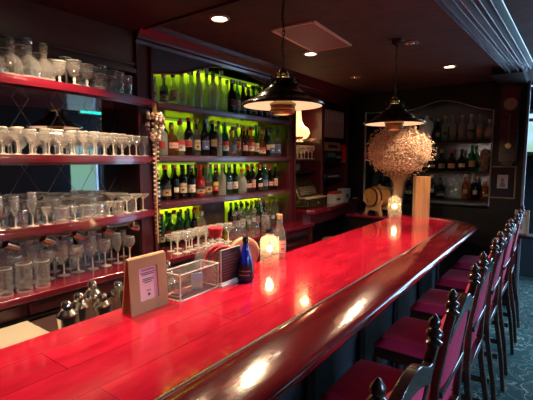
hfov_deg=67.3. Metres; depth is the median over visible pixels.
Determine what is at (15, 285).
wine glass
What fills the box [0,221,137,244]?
glass rack
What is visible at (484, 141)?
shelf
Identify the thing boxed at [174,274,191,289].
metal bowl
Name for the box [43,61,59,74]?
goblet
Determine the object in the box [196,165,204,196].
bottle
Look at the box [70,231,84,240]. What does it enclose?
spotlight
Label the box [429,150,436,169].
bottle
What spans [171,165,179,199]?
bottle
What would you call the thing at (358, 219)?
ledge
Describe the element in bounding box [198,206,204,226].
bottle
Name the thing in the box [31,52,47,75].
glass
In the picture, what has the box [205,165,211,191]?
bottle
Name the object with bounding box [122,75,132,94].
glass
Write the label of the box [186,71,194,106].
bottle
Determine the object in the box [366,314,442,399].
bar chair
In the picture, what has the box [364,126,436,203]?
flower bouquet
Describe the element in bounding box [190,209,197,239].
bottle
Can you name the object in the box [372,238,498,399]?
bar chair
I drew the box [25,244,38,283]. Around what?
champagne flute
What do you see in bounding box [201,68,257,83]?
wall
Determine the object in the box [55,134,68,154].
goblet
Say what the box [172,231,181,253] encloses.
wine glass
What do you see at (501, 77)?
trim
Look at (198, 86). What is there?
bottle
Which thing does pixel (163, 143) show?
bottle
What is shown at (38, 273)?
champagne flute
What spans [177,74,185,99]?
bottle
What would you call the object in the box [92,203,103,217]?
tumbler
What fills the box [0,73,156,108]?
shelf
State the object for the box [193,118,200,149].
bottle
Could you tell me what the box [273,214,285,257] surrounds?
bottle
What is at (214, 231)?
plates
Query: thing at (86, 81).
goblet
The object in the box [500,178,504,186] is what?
print
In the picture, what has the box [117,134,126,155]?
wine glass
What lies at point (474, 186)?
bottle
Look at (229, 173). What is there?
bottle
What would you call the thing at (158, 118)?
garland
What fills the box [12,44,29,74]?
wine glass
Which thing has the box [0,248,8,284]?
champagne flute
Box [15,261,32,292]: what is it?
glass
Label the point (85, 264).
champagne flute
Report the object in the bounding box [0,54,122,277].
mirror
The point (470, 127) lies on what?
bottle
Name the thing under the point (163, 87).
bottle
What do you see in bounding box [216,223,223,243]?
wine glass
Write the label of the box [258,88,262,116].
bottle
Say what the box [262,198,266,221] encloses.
bottle
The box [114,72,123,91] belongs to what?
glass
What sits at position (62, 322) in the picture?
cup
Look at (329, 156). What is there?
stereo receiver
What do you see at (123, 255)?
champagne flute
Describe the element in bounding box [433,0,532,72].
crown molding
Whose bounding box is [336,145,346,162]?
case
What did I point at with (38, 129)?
wine glass
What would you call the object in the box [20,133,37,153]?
coupe glass
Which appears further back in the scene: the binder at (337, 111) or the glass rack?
the binder at (337, 111)
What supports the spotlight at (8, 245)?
attached to the cabinet at (26, 102)
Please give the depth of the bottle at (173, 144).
2.84 m
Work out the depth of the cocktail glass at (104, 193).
2.43 m
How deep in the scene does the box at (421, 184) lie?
4.12 m
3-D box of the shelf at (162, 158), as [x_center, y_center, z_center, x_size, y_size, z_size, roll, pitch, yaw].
[-0.400,-0.350,3.433,0.405,0.050,1.618,4,7,36]
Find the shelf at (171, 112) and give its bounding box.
[156,101,290,126]
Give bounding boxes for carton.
[327,193,341,203]
[328,191,341,193]
[337,188,349,201]
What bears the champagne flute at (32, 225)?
on the cabinet at (26, 102)
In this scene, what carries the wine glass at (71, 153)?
on the cabinet at (26, 102)
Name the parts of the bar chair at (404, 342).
leg, leg, seat frame, seat, leg, rail, backrest, cross rail, leg, crest rail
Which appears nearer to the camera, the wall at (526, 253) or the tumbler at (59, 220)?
the tumbler at (59, 220)
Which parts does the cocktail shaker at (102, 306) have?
lid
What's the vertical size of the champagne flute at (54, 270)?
0.190 m
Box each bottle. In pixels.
[154,76,158,101]
[154,84,156,100]
[156,122,167,154]
[157,175,159,199]
[159,74,168,101]
[159,214,165,246]
[160,79,168,102]
[160,165,170,200]
[164,211,167,224]
[165,212,174,245]
[168,124,178,154]
[170,75,177,100]
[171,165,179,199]
[174,211,183,243]
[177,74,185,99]
[177,120,184,150]
[178,165,187,198]
[179,74,186,105]
[183,210,189,241]
[184,118,193,155]
[185,164,189,176]
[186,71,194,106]
[186,208,190,224]
[188,165,195,197]
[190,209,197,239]
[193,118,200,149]
[193,120,199,155]
[194,164,197,177]
[195,70,202,107]
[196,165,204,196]
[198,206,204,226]
[198,211,207,234]
[200,119,208,155]
[201,164,205,194]
[203,73,208,108]
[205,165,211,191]
[208,71,217,109]
[208,120,216,155]
[212,164,218,195]
[216,121,221,155]
[218,77,223,110]
[218,164,225,194]
[222,123,227,155]
[223,80,228,110]
[223,122,228,150]
[223,164,227,192]
[226,164,231,192]
[227,79,235,112]
[227,164,231,188]
[228,129,234,155]
[228,205,234,232]
[231,126,235,150]
[231,164,238,192]
[233,80,237,112]
[233,127,239,155]
[234,204,240,231]
[235,81,240,110]
[236,123,241,155]
[237,236,253,282]
[238,169,246,192]
[238,201,243,218]
[240,83,246,113]
[240,126,248,155]
[240,203,245,226]
[244,201,249,225]
[245,165,251,191]
[246,87,251,114]
[247,127,254,155]
[249,200,253,224]
[250,164,255,191]
[252,86,257,115]
[253,199,256,223]
[254,125,258,155]
[255,201,259,226]
[256,164,263,190]
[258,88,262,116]
[259,130,265,155]
[260,200,264,225]
[261,164,265,188]
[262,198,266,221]
[263,86,268,117]
[263,128,269,156]
[263,164,267,185]
[265,164,273,189]
[269,129,274,152]
[273,164,277,188]
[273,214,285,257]
[275,129,280,152]
[377,174,382,185]
[383,174,388,186]
[405,177,411,196]
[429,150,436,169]
[430,175,434,197]
[434,119,440,140]
[436,177,443,197]
[437,149,444,170]
[441,116,447,140]
[447,149,454,170]
[449,115,455,139]
[457,149,464,170]
[458,115,464,139]
[461,174,468,199]
[467,114,473,139]
[467,145,475,170]
[470,176,478,199]
[476,114,483,139]
[479,180,489,200]
[484,119,493,138]
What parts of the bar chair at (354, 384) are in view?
seat, leg, backrest, cross rail, rail, crest rail, leg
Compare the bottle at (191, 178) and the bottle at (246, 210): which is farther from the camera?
the bottle at (246, 210)
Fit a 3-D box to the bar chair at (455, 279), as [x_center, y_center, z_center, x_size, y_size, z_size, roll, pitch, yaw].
[1.703,0.688,3.254,0.552,1.184,0.445,4,7,37]
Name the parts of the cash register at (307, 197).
cash drawer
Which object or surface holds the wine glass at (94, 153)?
on the cabinet at (26, 102)
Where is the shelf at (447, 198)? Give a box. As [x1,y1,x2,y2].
[401,195,489,203]
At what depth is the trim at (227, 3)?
2.18 m
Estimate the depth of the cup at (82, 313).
1.79 m
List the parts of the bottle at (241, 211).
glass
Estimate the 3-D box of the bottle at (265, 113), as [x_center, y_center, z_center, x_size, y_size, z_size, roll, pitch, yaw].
[-0.018,-0.913,3.759,0.076,0.300,0.077,-1,6,-13]
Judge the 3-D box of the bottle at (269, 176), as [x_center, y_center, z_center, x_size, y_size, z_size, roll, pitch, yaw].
[0.029,-0.222,3.881,0.081,0.246,0.082,-4,7,-37]
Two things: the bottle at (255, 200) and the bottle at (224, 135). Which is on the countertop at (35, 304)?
the bottle at (255, 200)
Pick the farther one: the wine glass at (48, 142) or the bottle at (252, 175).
the bottle at (252, 175)
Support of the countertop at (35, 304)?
on the floor
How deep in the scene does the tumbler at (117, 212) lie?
2.39 m
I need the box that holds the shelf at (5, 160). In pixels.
[0,154,157,165]
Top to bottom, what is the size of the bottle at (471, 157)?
0.292 m
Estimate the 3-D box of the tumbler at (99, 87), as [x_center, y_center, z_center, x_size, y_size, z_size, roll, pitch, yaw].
[-0.934,-0.658,2.235,0.074,0.085,0.074,-1,6,-12]
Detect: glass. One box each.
[0,126,9,154]
[0,266,13,297]
[3,127,17,153]
[6,254,23,288]
[8,199,28,224]
[9,127,24,154]
[11,126,25,154]
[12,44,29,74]
[12,53,33,74]
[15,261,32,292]
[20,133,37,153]
[24,129,37,154]
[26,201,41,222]
[27,200,45,223]
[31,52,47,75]
[32,55,46,70]
[33,258,50,288]
[38,129,49,153]
[39,128,51,154]
[40,249,54,280]
[41,206,51,224]
[42,129,54,154]
[43,196,61,219]
[52,129,63,154]
[56,62,75,82]
[58,56,72,82]
[60,197,76,217]
[65,131,76,154]
[68,130,78,154]
[70,196,87,218]
[70,244,83,272]
[74,195,89,216]
[77,131,88,154]
[88,131,98,154]
[88,195,102,214]
[92,72,107,85]
[95,65,107,86]
[98,132,109,155]
[98,239,111,266]
[100,192,114,212]
[104,193,118,213]
[106,70,118,83]
[108,133,118,155]
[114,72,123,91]
[114,192,124,210]
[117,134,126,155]
[120,196,132,213]
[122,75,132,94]
[124,135,133,155]
[124,235,133,257]
[129,193,141,211]
[139,193,148,210]
[141,136,147,155]
[165,234,176,251]
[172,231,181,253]
[181,230,190,252]
[184,230,194,247]
[187,228,195,249]
[193,229,202,245]
[194,227,202,247]
[202,225,210,246]
[209,224,216,244]
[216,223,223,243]
[224,222,231,241]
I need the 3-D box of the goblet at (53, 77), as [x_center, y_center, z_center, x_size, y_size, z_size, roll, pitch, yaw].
[-1.110,-0.663,2.081,0.078,0.124,0.077,1,6,13]
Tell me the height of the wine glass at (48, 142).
0.135 m
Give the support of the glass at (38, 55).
on the cabinet at (26, 102)
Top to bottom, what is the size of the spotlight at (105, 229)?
0.069 m
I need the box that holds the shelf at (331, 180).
[324,179,343,181]
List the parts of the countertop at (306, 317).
rail, panel, pilaster trim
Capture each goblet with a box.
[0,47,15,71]
[0,52,14,70]
[0,131,10,154]
[0,204,10,228]
[26,132,41,154]
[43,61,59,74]
[43,198,59,222]
[44,59,60,78]
[51,59,66,81]
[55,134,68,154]
[65,59,81,84]
[79,63,93,86]
[83,66,98,86]
[83,197,95,216]
[98,136,110,154]
[116,193,128,212]
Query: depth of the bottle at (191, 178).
3.04 m
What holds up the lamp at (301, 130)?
on the cabinet at (314, 169)
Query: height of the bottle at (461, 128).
0.292 m
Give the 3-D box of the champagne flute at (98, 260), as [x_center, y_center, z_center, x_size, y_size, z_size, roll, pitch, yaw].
[-1.047,0.296,2.494,0.056,0.178,0.057,0,6,1]
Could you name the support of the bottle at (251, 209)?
on the countertop at (35, 304)
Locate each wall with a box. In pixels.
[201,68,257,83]
[348,79,532,305]
[519,90,532,277]
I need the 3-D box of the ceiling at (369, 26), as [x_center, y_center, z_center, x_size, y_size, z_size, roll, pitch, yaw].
[1.937,-1.189,2.846,5.150,0.100,3.850,4,7,36]
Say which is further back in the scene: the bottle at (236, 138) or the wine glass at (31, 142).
the bottle at (236, 138)
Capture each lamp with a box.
[241,0,324,115]
[259,228,278,264]
[296,111,309,141]
[363,38,426,130]
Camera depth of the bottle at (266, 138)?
3.78 m
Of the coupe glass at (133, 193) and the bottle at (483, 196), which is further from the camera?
the bottle at (483, 196)
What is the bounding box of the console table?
[502,231,532,239]
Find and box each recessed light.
[209,14,229,21]
[303,51,317,55]
[404,40,418,44]
[442,64,456,68]
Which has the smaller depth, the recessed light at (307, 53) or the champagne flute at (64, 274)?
the champagne flute at (64, 274)
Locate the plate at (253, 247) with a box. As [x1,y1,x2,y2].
[230,237,258,263]
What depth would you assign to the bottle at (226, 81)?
3.50 m
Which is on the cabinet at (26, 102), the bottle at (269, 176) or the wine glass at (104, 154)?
the wine glass at (104, 154)
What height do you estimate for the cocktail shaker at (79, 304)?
0.170 m
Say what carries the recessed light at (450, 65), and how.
in the ceiling at (369, 26)
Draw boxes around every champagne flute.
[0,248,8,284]
[9,196,21,228]
[13,244,26,280]
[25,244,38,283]
[27,192,38,226]
[32,243,43,275]
[48,238,60,272]
[58,240,70,276]
[65,237,75,268]
[80,236,89,265]
[87,235,97,269]
[94,233,103,262]
[113,232,122,263]
[119,229,127,256]
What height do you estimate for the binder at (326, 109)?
0.323 m
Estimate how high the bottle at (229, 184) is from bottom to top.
0.253 m
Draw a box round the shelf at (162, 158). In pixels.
[157,155,290,162]
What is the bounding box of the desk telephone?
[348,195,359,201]
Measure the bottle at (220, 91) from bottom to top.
0.325 m
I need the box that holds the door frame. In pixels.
[514,81,530,307]
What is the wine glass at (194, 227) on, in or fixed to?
on the countertop at (35, 304)
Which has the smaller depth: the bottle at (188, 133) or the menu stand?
the menu stand
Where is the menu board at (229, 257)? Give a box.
[218,245,240,287]
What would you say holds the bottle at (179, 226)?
on the countertop at (35, 304)
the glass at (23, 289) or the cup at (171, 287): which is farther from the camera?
the cup at (171, 287)
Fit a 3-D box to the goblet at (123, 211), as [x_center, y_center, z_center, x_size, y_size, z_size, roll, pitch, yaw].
[-0.901,0.016,2.508,0.074,0.119,0.075,-1,6,-8]
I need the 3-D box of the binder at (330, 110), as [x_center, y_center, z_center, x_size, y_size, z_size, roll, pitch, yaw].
[0.693,-0.905,4.784,0.180,0.320,0.043,4,7,36]
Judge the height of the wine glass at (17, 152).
0.130 m
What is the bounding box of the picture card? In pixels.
[191,272,202,288]
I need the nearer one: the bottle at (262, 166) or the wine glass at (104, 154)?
the wine glass at (104, 154)
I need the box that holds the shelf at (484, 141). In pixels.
[366,139,492,144]
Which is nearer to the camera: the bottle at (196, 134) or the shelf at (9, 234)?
the shelf at (9, 234)
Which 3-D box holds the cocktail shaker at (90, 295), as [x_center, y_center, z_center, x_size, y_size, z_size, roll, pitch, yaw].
[-0.838,0.483,1.929,0.082,0.190,0.082,4,7,36]
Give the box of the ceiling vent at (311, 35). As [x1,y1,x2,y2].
[270,20,351,51]
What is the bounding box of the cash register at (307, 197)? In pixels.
[296,174,326,208]
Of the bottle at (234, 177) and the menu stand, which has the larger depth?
the bottle at (234, 177)
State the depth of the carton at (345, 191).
4.95 m
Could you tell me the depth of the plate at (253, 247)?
2.18 m
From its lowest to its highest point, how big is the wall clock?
0.869 m
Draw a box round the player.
[324,172,340,179]
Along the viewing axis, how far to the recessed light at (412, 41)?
2.89 m
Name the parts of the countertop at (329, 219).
leg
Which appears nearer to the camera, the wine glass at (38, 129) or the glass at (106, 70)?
the wine glass at (38, 129)
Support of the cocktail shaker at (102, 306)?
on the countertop at (49, 323)
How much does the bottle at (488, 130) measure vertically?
0.225 m
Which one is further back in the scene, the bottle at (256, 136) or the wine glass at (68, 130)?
the bottle at (256, 136)
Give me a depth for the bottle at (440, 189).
4.78 m
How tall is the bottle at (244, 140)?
0.262 m
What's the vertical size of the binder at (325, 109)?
0.320 m
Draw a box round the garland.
[145,103,164,241]
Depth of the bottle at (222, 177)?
3.32 m
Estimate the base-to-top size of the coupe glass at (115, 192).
0.117 m
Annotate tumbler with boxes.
[12,209,27,226]
[54,207,68,222]
[59,204,72,220]
[80,204,93,219]
[92,73,105,89]
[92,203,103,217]
[96,201,108,215]
[102,75,115,90]
[111,200,123,214]
[125,197,136,210]
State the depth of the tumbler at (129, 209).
2.58 m
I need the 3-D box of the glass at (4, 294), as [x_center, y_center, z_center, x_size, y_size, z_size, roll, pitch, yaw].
[-1.219,0.382,1.862,0.069,0.134,0.069,-2,6,-17]
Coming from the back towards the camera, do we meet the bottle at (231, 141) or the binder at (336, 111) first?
the binder at (336, 111)
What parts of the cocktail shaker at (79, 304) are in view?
lid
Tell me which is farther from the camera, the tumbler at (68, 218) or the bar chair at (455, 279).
the bar chair at (455, 279)
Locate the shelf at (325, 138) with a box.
[324,137,344,140]
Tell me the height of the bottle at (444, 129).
0.292 m
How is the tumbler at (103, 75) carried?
on the cabinet at (26, 102)
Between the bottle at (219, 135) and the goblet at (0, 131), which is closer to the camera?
the goblet at (0, 131)
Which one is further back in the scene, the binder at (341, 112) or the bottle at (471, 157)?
the binder at (341, 112)
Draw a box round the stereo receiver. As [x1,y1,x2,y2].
[324,151,341,161]
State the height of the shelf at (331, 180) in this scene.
0.018 m
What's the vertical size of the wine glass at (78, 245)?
0.152 m
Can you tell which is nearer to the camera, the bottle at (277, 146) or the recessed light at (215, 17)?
the recessed light at (215, 17)
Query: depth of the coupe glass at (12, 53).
2.02 m
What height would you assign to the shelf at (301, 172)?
0.015 m
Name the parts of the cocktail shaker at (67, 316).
lid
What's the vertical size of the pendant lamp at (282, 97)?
0.612 m
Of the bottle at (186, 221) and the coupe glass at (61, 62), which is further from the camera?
the bottle at (186, 221)
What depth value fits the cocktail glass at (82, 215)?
2.33 m
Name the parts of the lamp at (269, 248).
bulb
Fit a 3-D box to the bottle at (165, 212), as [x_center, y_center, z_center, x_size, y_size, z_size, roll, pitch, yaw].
[-0.769,0.205,3.081,0.061,0.242,0.062,-4,7,-35]
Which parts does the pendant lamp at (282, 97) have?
lamp shade, lamp shade, chain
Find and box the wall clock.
[498,84,523,166]
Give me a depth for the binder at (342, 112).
4.99 m
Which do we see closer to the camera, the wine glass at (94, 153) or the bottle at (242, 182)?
the wine glass at (94, 153)
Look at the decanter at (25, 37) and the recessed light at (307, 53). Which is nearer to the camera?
the decanter at (25, 37)
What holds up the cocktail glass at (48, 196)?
on the cabinet at (26, 102)
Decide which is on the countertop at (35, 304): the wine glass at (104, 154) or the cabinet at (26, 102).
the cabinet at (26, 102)
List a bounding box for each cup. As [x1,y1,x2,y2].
[57,317,76,328]
[77,308,88,322]
[84,299,96,318]
[93,307,110,316]
[110,296,116,310]
[168,284,176,291]
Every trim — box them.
[134,26,361,103]
[143,0,243,29]
[491,67,528,86]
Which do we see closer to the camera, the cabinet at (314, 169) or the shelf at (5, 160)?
the shelf at (5, 160)
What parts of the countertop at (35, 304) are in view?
drawer, drawer, drawer, drawer, door, drawer, door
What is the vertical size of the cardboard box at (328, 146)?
0.100 m
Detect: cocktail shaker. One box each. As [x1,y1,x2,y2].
[56,300,77,328]
[72,292,88,322]
[84,280,100,318]
[92,292,111,316]
[110,281,122,310]
[115,286,122,309]
[166,260,174,276]
[166,269,176,291]
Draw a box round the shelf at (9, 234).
[0,208,159,241]
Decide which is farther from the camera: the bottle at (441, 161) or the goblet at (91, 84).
the bottle at (441, 161)
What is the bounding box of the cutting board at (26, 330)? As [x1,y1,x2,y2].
[0,321,48,348]
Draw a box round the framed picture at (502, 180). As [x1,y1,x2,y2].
[488,166,516,198]
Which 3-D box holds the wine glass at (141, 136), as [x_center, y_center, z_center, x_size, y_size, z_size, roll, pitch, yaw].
[-0.790,-0.347,2.589,0.058,0.126,0.057,-3,7,-30]
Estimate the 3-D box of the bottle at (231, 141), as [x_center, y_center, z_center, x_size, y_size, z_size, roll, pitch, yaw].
[-0.314,-0.506,3.542,0.078,0.237,0.079,-2,6,-19]
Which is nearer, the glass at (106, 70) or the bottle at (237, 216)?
the glass at (106, 70)
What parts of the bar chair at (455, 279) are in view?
seat frame, seat, leg, rail, backrest, leg, crest rail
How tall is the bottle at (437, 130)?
0.262 m
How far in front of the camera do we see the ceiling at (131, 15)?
2.14 m
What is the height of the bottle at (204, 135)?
0.283 m
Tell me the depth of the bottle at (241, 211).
3.79 m
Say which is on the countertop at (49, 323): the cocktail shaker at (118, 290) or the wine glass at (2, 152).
the cocktail shaker at (118, 290)
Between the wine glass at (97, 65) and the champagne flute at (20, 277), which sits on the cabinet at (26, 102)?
the wine glass at (97, 65)
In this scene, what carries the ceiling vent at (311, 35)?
in the ceiling at (369, 26)
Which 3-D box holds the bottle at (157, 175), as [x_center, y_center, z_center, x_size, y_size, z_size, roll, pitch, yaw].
[-0.810,-0.130,2.918,0.064,0.253,0.065,-2,6,-18]
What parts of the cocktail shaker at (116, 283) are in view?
lid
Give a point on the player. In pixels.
(327, 175)
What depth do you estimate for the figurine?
4.48 m
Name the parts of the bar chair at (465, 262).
seat, leg, leg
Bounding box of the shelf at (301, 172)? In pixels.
[296,171,316,173]
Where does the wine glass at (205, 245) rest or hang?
on the countertop at (35, 304)
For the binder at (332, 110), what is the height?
0.323 m
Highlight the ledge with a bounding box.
[346,210,403,230]
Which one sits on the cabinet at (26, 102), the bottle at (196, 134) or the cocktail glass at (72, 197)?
the cocktail glass at (72, 197)
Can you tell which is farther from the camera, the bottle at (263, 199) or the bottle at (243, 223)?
the bottle at (263, 199)
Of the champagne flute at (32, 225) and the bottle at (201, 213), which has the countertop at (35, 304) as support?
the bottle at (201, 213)
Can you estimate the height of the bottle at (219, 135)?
0.283 m
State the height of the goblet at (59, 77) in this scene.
0.111 m
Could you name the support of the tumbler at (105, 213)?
on the cabinet at (26, 102)
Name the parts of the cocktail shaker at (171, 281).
lid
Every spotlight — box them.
[1,240,19,251]
[39,235,55,245]
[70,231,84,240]
[101,226,113,235]
[128,221,139,230]
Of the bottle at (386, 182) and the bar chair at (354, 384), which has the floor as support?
the bar chair at (354, 384)
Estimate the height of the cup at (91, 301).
0.118 m
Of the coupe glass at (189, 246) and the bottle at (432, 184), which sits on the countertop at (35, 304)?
the coupe glass at (189, 246)
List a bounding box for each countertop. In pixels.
[0,214,476,399]
[0,221,314,328]
[30,297,111,331]
[296,199,359,244]
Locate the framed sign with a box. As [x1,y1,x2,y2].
[514,210,529,234]
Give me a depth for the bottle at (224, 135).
3.46 m
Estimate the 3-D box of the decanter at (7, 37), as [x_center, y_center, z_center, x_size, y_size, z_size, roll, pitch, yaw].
[-1.185,-0.667,1.856,0.099,0.177,0.099,2,6,19]
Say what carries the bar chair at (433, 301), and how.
on the floor
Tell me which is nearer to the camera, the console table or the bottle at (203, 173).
the bottle at (203, 173)
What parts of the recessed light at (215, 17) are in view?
bulb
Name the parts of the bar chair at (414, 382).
backrest, crest rail, leg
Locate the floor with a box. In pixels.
[451,276,532,399]
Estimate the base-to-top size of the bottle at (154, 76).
0.218 m
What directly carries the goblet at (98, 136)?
on the cabinet at (26, 102)
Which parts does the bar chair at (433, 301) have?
seat frame, seat, leg, rail, backrest, cross rail, leg, crest rail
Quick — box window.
[527,109,532,155]
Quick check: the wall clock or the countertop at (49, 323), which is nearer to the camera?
the countertop at (49, 323)
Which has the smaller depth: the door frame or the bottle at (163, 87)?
the bottle at (163, 87)
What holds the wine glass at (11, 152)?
on the cabinet at (26, 102)
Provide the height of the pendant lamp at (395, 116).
0.632 m
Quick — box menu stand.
[122,250,168,316]
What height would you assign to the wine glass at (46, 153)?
0.132 m
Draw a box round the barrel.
[363,184,394,215]
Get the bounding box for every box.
[167,259,218,301]
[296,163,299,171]
[324,142,339,150]
[412,176,430,217]
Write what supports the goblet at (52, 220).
on the cabinet at (26, 102)
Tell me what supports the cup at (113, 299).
on the cocktail shaker at (116, 283)
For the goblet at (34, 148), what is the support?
on the cabinet at (26, 102)
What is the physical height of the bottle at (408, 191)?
0.249 m
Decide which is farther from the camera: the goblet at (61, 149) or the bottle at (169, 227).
the bottle at (169, 227)
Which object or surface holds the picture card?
in the acrylic box at (206, 286)
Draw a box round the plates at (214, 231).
[194,226,232,280]
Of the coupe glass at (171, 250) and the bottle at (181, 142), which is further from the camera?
the bottle at (181, 142)
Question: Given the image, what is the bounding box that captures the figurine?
[478,149,489,170]
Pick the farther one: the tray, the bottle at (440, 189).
the bottle at (440, 189)
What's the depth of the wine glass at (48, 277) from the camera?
2.13 m
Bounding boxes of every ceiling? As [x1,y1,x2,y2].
[29,0,230,30]
[132,0,532,93]
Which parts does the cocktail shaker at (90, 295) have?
lid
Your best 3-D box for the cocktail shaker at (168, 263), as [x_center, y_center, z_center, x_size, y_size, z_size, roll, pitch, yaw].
[-0.554,0.443,2.230,0.082,0.210,0.082,4,7,36]
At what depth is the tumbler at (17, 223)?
2.00 m
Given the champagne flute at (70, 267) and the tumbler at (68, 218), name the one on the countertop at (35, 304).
the champagne flute at (70, 267)
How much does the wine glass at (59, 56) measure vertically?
0.154 m
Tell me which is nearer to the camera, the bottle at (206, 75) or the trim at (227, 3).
the trim at (227, 3)
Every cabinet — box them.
[0,0,159,277]
[296,89,348,198]
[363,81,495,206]
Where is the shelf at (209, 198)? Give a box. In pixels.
[158,188,289,209]
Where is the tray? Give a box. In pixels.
[168,288,192,298]
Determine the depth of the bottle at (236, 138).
3.59 m
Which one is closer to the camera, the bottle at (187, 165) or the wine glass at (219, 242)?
the wine glass at (219, 242)
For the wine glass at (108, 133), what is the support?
on the cabinet at (26, 102)
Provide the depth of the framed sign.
4.15 m
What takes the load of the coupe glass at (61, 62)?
on the cabinet at (26, 102)
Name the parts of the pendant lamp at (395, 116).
lamp shade, lamp shade, chain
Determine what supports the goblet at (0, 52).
on the cabinet at (26, 102)
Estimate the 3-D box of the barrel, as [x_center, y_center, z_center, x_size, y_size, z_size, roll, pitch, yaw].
[1.266,-0.009,4.548,0.342,0.342,0.250,-4,7,-32]
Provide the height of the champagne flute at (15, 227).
0.155 m
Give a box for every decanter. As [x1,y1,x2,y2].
[0,37,23,75]
[19,37,40,77]
[33,43,55,80]
[419,116,433,139]
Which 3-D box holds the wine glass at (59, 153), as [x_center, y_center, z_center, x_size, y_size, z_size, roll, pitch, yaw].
[-1.066,-0.296,2.054,0.059,0.130,0.060,4,7,36]
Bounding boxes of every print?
[497,175,507,188]
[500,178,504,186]
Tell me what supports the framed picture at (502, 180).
attached to the wall at (489, 221)
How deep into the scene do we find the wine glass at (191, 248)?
2.83 m
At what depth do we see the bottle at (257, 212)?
3.80 m
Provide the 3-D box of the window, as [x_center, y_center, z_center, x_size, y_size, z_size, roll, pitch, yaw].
[3.583,-0.904,5.369,0.220,0.610,0.060,4,7,36]
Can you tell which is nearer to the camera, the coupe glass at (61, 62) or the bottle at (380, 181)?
the coupe glass at (61, 62)
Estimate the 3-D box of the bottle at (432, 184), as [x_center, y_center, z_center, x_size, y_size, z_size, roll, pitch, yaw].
[2.006,-0.167,4.857,0.082,0.275,0.083,2,6,16]
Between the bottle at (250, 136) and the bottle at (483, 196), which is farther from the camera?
the bottle at (483, 196)
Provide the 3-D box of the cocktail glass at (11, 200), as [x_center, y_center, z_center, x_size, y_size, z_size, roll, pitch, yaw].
[-1.259,0.060,2.040,0.092,0.124,0.091,-1,6,-12]
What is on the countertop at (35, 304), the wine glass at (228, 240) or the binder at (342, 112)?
the wine glass at (228, 240)
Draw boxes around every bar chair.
[318,263,480,399]
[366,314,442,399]
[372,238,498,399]
[409,222,510,399]
[434,212,519,375]
[453,205,524,342]
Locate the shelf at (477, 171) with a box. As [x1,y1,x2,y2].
[366,169,489,173]
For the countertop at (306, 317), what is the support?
on the floor
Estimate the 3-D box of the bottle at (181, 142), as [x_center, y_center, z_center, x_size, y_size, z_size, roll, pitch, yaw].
[-0.638,-0.455,2.947,0.078,0.255,0.079,-2,6,-22]
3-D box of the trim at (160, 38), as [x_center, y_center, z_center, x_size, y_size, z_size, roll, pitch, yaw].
[0.207,-1.177,3.840,0.090,0.119,3.395,4,7,36]
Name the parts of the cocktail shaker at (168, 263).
lid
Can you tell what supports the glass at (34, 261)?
on the countertop at (35, 304)
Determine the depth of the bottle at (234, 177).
3.46 m
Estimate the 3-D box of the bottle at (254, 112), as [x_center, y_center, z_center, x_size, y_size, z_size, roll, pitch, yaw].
[-0.115,-0.890,3.627,0.071,0.280,0.072,-3,6,-26]
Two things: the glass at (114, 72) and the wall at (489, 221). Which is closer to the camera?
the glass at (114, 72)
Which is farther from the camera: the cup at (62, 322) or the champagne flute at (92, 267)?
the champagne flute at (92, 267)
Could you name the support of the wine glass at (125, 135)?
on the cabinet at (26, 102)
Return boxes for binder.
[324,109,325,136]
[326,109,327,136]
[328,109,329,136]
[330,110,331,137]
[332,110,333,137]
[333,110,335,137]
[335,111,336,137]
[337,111,338,137]
[338,111,340,137]
[340,112,341,138]
[342,112,343,138]
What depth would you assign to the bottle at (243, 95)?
3.48 m
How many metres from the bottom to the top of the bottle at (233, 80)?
0.325 m
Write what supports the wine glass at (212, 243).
on the countertop at (35, 304)
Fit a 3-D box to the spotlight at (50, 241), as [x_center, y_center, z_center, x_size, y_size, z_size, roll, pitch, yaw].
[-1.124,0.206,2.053,0.042,0.069,0.082,2,6,17]
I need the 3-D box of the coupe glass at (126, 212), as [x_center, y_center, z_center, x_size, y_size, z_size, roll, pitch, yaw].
[-0.859,0.030,2.460,0.075,0.101,0.076,4,7,34]
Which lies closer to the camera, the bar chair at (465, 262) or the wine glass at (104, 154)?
the wine glass at (104, 154)
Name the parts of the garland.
cord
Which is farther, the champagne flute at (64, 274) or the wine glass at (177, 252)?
the wine glass at (177, 252)

